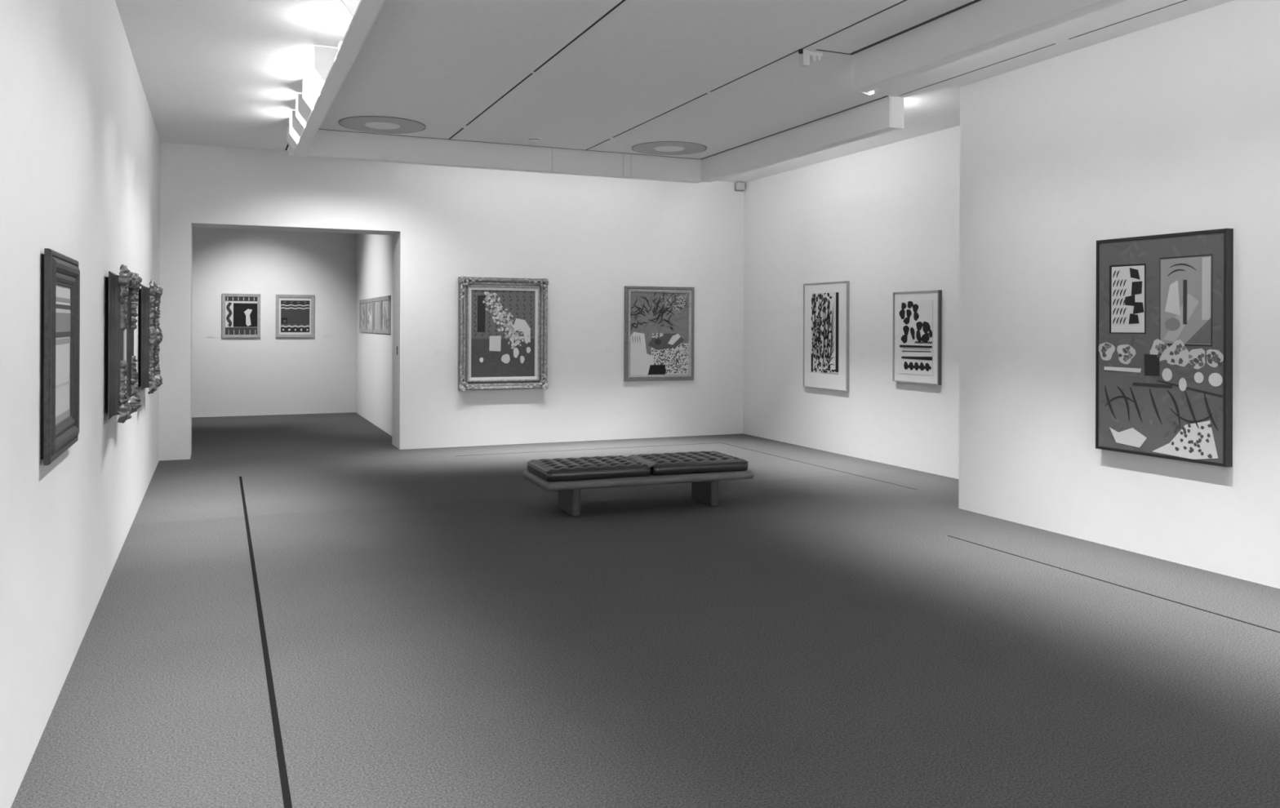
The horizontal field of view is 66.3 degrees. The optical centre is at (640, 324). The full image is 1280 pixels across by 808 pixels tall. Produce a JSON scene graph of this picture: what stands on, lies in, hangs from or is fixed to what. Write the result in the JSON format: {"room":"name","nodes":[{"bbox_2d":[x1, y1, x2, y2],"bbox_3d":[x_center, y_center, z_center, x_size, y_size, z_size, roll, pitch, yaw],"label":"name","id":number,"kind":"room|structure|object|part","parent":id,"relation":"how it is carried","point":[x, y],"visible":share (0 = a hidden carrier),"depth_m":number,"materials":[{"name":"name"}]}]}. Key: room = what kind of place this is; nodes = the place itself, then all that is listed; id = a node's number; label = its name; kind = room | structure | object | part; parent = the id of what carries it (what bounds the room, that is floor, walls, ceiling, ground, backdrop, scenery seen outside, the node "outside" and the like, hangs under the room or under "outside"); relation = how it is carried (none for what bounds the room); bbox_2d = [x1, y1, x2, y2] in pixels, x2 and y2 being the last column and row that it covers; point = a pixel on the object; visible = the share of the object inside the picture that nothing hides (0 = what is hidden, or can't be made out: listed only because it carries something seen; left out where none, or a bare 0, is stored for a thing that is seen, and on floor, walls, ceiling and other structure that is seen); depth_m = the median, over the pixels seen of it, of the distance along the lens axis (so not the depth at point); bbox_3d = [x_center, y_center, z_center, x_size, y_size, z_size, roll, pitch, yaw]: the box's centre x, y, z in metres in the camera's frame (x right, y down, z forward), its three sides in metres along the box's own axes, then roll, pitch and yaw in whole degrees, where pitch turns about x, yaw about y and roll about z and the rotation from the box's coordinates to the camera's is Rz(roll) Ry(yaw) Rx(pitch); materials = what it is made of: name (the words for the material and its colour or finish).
{"room":"museum","nodes":[
{"label":"museum","id":0,"kind":"room"},
{"bbox_2d":[0,0,159,807],"bbox_3d":[-2.295,-0.349,3.457,0.250,3.840,16.767,0,0,-23],"label":"wall","id":1,"kind":"structure","parent":0,"point":[80,141],"depth_m":4.14,"materials":[{"name":"paint"}]},
{"bbox_2d":[40,248,79,465],"bbox_3d":[-2.389,0.122,4.045,0.046,0.815,0.800,0,0,-23],"label":"framed painting","id":2,"kind":"object","parent":1,"relation":"attached to","point":[60,273],"visible":1,"depth_m":3.96,"materials":[{"name":"grey wood"}]},
{"bbox_2d":[105,264,142,423],"bbox_3d":[-3.242,0.118,6.149,0.149,0.948,0.934,0,0,-23],"label":"framed painting","id":3,"kind":"object","parent":1,"relation":"attached to","point":[122,397],"visible":1,"depth_m":5.78,"materials":[{"name":"grey"}]},
{"bbox_3d":[-3.252,0.122,6.139,0.078,0.868,0.860,0,0,-23],"label":"frame","id":4,"kind":"part","parent":3,"relation":"part of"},
{"bbox_3d":[-3.058,-0.059,5.803,0.038,0.204,0.061,0,0,-23],"label":"chain","id":5,"kind":"part","parent":3,"relation":"part of","materials":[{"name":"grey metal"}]},
{"bbox_3d":[-3.058,0.305,5.804,0.041,0.204,0.061,0,0,-23],"label":"chain","id":6,"kind":"part","parent":3,"relation":"part of","materials":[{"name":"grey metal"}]},
{"bbox_3d":[-3.284,0.511,6.321,0.037,0.063,0.202,0,0,-23],"label":"chain","id":7,"kind":"part","parent":3,"relation":"part of","materials":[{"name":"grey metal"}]},
{"bbox_3d":[-3.281,-0.267,6.321,0.038,0.061,0.202,0,0,-23],"label":"chain","id":8,"kind":"part","parent":3,"relation":"part of","materials":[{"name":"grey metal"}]},
{"bbox_3d":[-3.363,0.304,6.511,0.042,0.204,0.062,0,0,-23],"label":"chain","id":9,"kind":"part","parent":3,"relation":"part of","materials":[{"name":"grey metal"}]},
{"bbox_3d":[-3.363,-0.060,6.510,0.038,0.204,0.065,0,0,-23],"label":"chain","id":10,"kind":"part","parent":3,"relation":"part of","materials":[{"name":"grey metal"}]},
{"bbox_2d":[138,280,163,394],"bbox_3d":[-4.299,0.107,8.602,0.153,0.964,0.983,0,0,-23],"label":"framed painting","id":11,"kind":"object","parent":1,"relation":"attached to","point":[150,335],"visible":1,"depth_m":8.21,"materials":[{"name":"grey wood"}]},
{"bbox_3d":[-4.312,0.111,8.595,0.078,0.885,0.900,0,0,-23],"label":"frame","id":12,"kind":"part","parent":11,"relation":"part of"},
{"bbox_3d":[-4.110,0.112,8.241,0.039,0.585,0.065,0,0,-23],"label":"chain","id":13,"kind":"part","parent":11,"relation":"part of","materials":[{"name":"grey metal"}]},
{"bbox_3d":[-4.430,0.111,8.985,0.042,0.585,0.067,0,0,-23],"label":"chain","id":14,"kind":"part","parent":11,"relation":"part of","materials":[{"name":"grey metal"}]},
{"bbox_2d":[191,227,355,417],"bbox_3d":[-7.387,-0.369,16.476,5.490,3.840,0.250,0,0,-23],"label":"wall","id":15,"kind":"structure","parent":0,"point":[268,375],"depth_m":16.81,"materials":[{"name":"paint"}]},
{"bbox_2d":[205,333,214,337],"bbox_3d":[-7.212,0.186,16.415,0.137,0.071,0.003,0,0,-23],"label":"wall label","id":16,"kind":"object","parent":15,"relation":"attached to","point":[207,335],"visible":1,"depth_m":16.41,"materials":[{"name":"white paper"}]},
{"bbox_2d":[222,293,260,337],"bbox_3d":[-6.764,-0.146,16.587,0.605,0.745,0.040,0,0,-23],"label":"framed print","id":17,"kind":"object","parent":15,"relation":"attached to","point":[241,313],"visible":1,"depth_m":16.58,"materials":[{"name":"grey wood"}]},
{"bbox_2d":[275,294,314,337],"bbox_3d":[-5.976,-0.143,16.927,0.630,0.738,0.040,0,0,-23],"label":"framed print","id":18,"kind":"object","parent":15,"relation":"attached to","point":[295,313],"visible":1,"depth_m":16.93,"materials":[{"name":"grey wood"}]},
{"bbox_2d":[322,333,333,337],"bbox_3d":[-5.487,0.202,17.159,0.170,0.071,0.003,0,0,-23],"label":"wall label","id":19,"kind":"object","parent":15,"relation":"attached to","point":[323,335],"visible":1,"depth_m":17.16,"materials":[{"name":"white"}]},
{"bbox_2d":[355,233,392,435],"bbox_3d":[-3.963,-0.356,15.155,0.250,3.840,4.890,0,0,-23],"label":"wall","id":20,"kind":"structure","parent":0,"point":[374,252],"depth_m":15.30,"materials":[{"name":"paint"}]},
{"bbox_2d":[359,299,365,332],"bbox_3d":[-4.639,-0.140,16.361,0.034,0.545,0.740,0,0,-23],"label":"framed print","id":21,"kind":"object","parent":20,"relation":"attached to","point":[362,302],"visible":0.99,"depth_m":16.41,"materials":[{"name":"grey paint"}]},
{"bbox_2d":[365,297,373,333],"bbox_3d":[-4.324,-0.139,15.631,0.034,0.545,0.740,0,0,-23],"label":"framed print","id":22,"kind":"object","parent":20,"relation":"attached to","point":[369,302],"visible":0.98,"depth_m":15.68,"materials":[{"name":"grey paper"}]},
{"bbox_2d":[373,297,380,333],"bbox_3d":[-4.009,-0.138,14.901,0.034,0.545,0.740,0,0,-23],"label":"framed print","id":23,"kind":"object","parent":20,"relation":"attached to","point":[376,301],"visible":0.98,"depth_m":14.96,"materials":[{"name":"grey paint"}]},
{"bbox_2d":[380,295,391,333],"bbox_3d":[-3.694,-0.136,14.171,0.034,0.545,0.740,0,0,-23],"label":"framed print","id":24,"kind":"object","parent":20,"relation":"attached to","point":[385,301],"visible":1,"depth_m":14.15,"materials":[{"name":"grey paint"}]},
{"bbox_2d":[159,142,744,460],"bbox_3d":[-3.215,-0.353,12.497,9.997,3.840,0.583,0,0,-23],"label":"wall","id":25,"kind":"structure","parent":0,"point":[592,237],"depth_m":12.79,"materials":[{"name":"paint"}]},
{"bbox_2d":[457,275,549,391],"bbox_3d":[-1.779,0.122,12.723,1.192,1.467,0.140,0,0,-23],"label":"framed painting","id":26,"kind":"object","parent":25,"relation":"attached to","point":[503,322],"visible":1,"depth_m":12.73,"materials":[{"name":"grey"}]},
{"bbox_2d":[623,285,694,381],"bbox_3d":[0.263,0.129,13.655,1.055,1.308,0.048,0,0,-23],"label":"framed painting","id":27,"kind":"object","parent":25,"relation":"attached to","point":[660,321],"visible":1,"depth_m":13.65,"materials":[{"name":"grey wood"}]},
{"bbox_2d":[734,182,744,191],"bbox_3d":[1.430,-1.991,14.127,0.126,0.128,0.100,0,0,-23],"label":"security camera","id":28,"kind":"object","parent":25,"relation":"attached to","point":[739,186],"visible":1,"depth_m":14.09,"materials":[{"name":"grey plastic"}]},
{"bbox_2d":[10,412,1279,807],"bbox_3d":[-0.596,1.678,7.424,11.200,0.200,22.700,0,0,-23],"label":"floor","id":29,"kind":"structure","parent":0,"point":[441,633],"depth_m":4.79,"materials":[{"name":"carpet"}]},
{"bbox_2d":[239,476,292,807],"bbox_3d":[-1.168,1.579,3.235,0.024,0.012,14.860,0,0,-23],"label":"trim","id":30,"kind":"structure","parent":29,"relation":"on","point":[279,748],"depth_m":4.29,"materials":[{"name":"black metal"}]},
{"bbox_2d":[522,450,754,516],"bbox_3d":[-0.023,1.366,8.460,1.868,0.428,0.770,0,0,-22],"label":"bench","id":31,"kind":"object","parent":29,"relation":"on","point":[704,469],"visible":1,"depth_m":8.21,"materials":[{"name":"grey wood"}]},
{"bbox_3d":[-0.604,1.447,8.221,0.076,0.237,0.430,0,0,-22],"label":"leg","id":32,"kind":"part","parent":31,"relation":"part of","materials":[{"name":"grey wood"}]},
{"bbox_2d":[527,455,651,481],"bbox_3d":[-0.445,1.206,8.294,0.908,0.111,0.676,0,0,-22],"label":"cushion","id":33,"kind":"object","parent":31,"relation":"on","point":[608,468],"depth_m":8.07,"materials":[{"name":"black leather"}]},
{"bbox_3d":[-0.023,1.297,8.460,1.868,0.069,0.770,0,0,-22],"label":"seat","id":34,"kind":"part","parent":31,"relation":"part of","materials":[{"name":"grey wood"}]},
{"bbox_2d":[626,450,747,475],"bbox_3d":[0.400,1.209,8.627,0.908,0.111,0.676,0,0,-22],"label":"cushion","id":35,"kind":"object","parent":31,"relation":"on","point":[692,463],"depth_m":8.39,"materials":[{"name":"black leather"}]},
{"bbox_3d":[0.565,1.452,8.682,0.076,0.237,0.430,0,0,-22],"label":"leg","id":36,"kind":"part","parent":31,"relation":"part of","materials":[{"name":"grey wood"}]},
{"bbox_2d":[457,442,916,489],"bbox_3d":[0.224,1.585,10.544,3.578,0.012,4.020,0,0,-23],"label":"trim","id":37,"kind":"structure","parent":29,"relation":"on","point":[718,442],"depth_m":11.87,"materials":[{"name":"grey"}]},
{"bbox_2d":[947,535,1279,633],"bbox_3d":[4.257,1.601,2.842,0.012,0.012,9.840,0,0,-23],"label":"trim","id":38,"kind":"structure","parent":29,"relation":"on","point":[948,535],"depth_m":5.90,"materials":[{"name":"black"}]},
{"bbox_2d":[115,0,1233,182],"bbox_3d":[-0.907,-2.124,7.164,10.497,0.120,22.480,0,0,-23],"label":"ceiling","id":39,"kind":"structure","parent":0,"point":[610,76],"depth_m":7.76,"materials":[{"name":"paint"}]},
{"bbox_2d":[286,0,385,156],"bbox_3d":[-0.825,-1.923,3.805,0.193,0.281,14.447,0,0,-23],"label":"light baffle","id":40,"kind":"object","parent":39,"relation":"attached to","point":[332,65],"visible":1,"depth_m":7.30,"materials":[{"name":"white paint"}]},
{"bbox_2d":[337,19,351,49],"bbox_3d":[-2.009,-1.944,6.645,0.083,0.248,0.096,0,0,-23],"label":"lamp","id":41,"kind":"object","parent":39,"relation":"attached to","point":[349,20],"visible":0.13,"depth_m":6.64,"materials":[{"name":"grey"}]},
{"bbox_2d":[338,115,426,133],"bbox_3d":[-2.680,-2.063,10.162,0.876,0.013,0.876,0,0,-23],"label":"ceiling vent","id":42,"kind":"object","parent":39,"relation":"in","point":[374,124],"visible":1,"depth_m":10.11,"materials":[{"name":"white metal"}]},
{"bbox_2d":[304,129,701,182],"bbox_3d":[-1.437,-1.926,11.386,4.690,0.280,0.194,0,0,-23],"label":"light baffle","id":43,"kind":"object","parent":39,"relation":"attached to","point":[326,144],"visible":0.98,"depth_m":11.20,"materials":[{"name":"white paint"}]},
{"bbox_2d":[526,136,542,142],"bbox_3d":[-1.185,-2.043,10.856,0.170,0.042,0.170,0,0,-23],"label":"smoke detector","id":44,"kind":"object","parent":39,"relation":"attached to","point":[532,139],"visible":1,"depth_m":10.81,"materials":[{"name":"paint"}]},
{"bbox_2d":[625,139,713,155],"bbox_3d":[0.330,-2.052,11.434,1.030,0.013,1.030,0,0,-23],"label":"ceiling vent","id":45,"kind":"object","parent":39,"relation":"in","point":[660,147],"visible":1,"depth_m":11.37,"materials":[{"name":"white metal"}]},
{"bbox_2d":[701,96,903,182],"bbox_3d":[1.582,-1.914,10.552,0.193,0.281,3.732,0,0,-23],"label":"light baffle","id":46,"kind":"object","parent":39,"relation":"attached to","point":[886,114],"visible":1,"depth_m":9.99,"materials":[{"name":"white paint"}]},
{"bbox_2d":[798,48,822,66],"bbox_3d":[1.274,-1.998,7.381,0.216,0.115,0.060,0,0,-23],"label":"sensor box","id":47,"kind":"object","parent":39,"relation":"attached to","point":[804,55],"visible":1,"depth_m":7.35,"materials":[{"name":"white plastic"}]},
{"bbox_2d":[862,90,874,95],"bbox_3d":[1.986,-2.038,8.608,0.105,0.026,0.070,0,0,-23],"label":"recessed light","id":48,"kind":"object","parent":39,"relation":"in","point":[868,94],"visible":0.27,"depth_m":8.62,"materials":[{"name":"white"}]},
{"bbox_2d":[853,0,1126,93],"bbox_3d":[3.608,-1.906,3.080,0.193,0.281,9.602,0,0,-23],"label":"light baffle","id":49,"kind":"object","parent":39,"relation":"attached to","point":[982,25],"visible":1,"depth_m":6.39,"materials":[{"name":"white paint"}]},
{"bbox_2d":[742,125,959,479],"bbox_3d":[2.669,-0.330,11.792,0.250,3.840,6.174,0,0,-23],"label":"wall","id":50,"kind":"structure","parent":0,"point":[884,220],"depth_m":11.60,"materials":[{"name":"paint"}]},
{"bbox_2d":[803,280,849,391],"bbox_3d":[2.307,0.142,12.263,0.038,1.338,0.962,0,0,-23],"label":"framed print","id":51,"kind":"object","parent":50,"relation":"attached to","point":[826,305],"visible":1,"depth_m":12.22,"materials":[{"name":"paper"}]},
{"bbox_2d":[858,351,865,357],"bbox_3d":[2.615,0.357,11.592,0.003,0.071,0.130,0,0,-23],"label":"wall label","id":52,"kind":"object","parent":50,"relation":"attached to","point":[861,354],"visible":1,"depth_m":11.60,"materials":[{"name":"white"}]},
{"bbox_2d":[892,289,942,385],"bbox_3d":[2.995,0.139,10.656,0.048,1.000,0.757,0,0,-23],"label":"framed print","id":53,"kind":"object","parent":50,"relation":"attached to","point":[917,342],"visible":1,"depth_m":10.62,"materials":[{"name":"white paper"}]},
{"bbox_3d":[2.997,0.139,10.657,0.045,1.000,0.757,0,0,-23],"label":"frame","id":54,"kind":"part","parent":53,"relation":"part of","materials":[{"name":"grey wood"}]},
{"bbox_2d":[952,357,957,364],"bbox_3d":[3.248,0.380,10.126,0.003,0.071,0.070,0,0,-23],"label":"wall label","id":55,"kind":"object","parent":50,"relation":"attached to","point":[954,359],"visible":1,"depth_m":10.12,"materials":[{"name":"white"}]},
{"bbox_2d":[958,0,1279,588],"bbox_3d":[5.556,-0.319,3.695,1.366,3.840,10.983,0,0,-23],"label":"wall","id":56,"kind":"structure","parent":0,"point":[1171,126],"depth_m":7.00,"materials":[{"name":"paint"}]},
{"bbox_2d":[1095,228,1233,466],"bbox_3d":[3.510,0.147,6.631,0.060,1.503,1.000,0,0,-23],"label":"framed painting","id":57,"kind":"object","parent":56,"relation":"attached to","point":[1164,309],"visible":1,"depth_m":6.55,"materials":[{"name":"black"}]}
]}

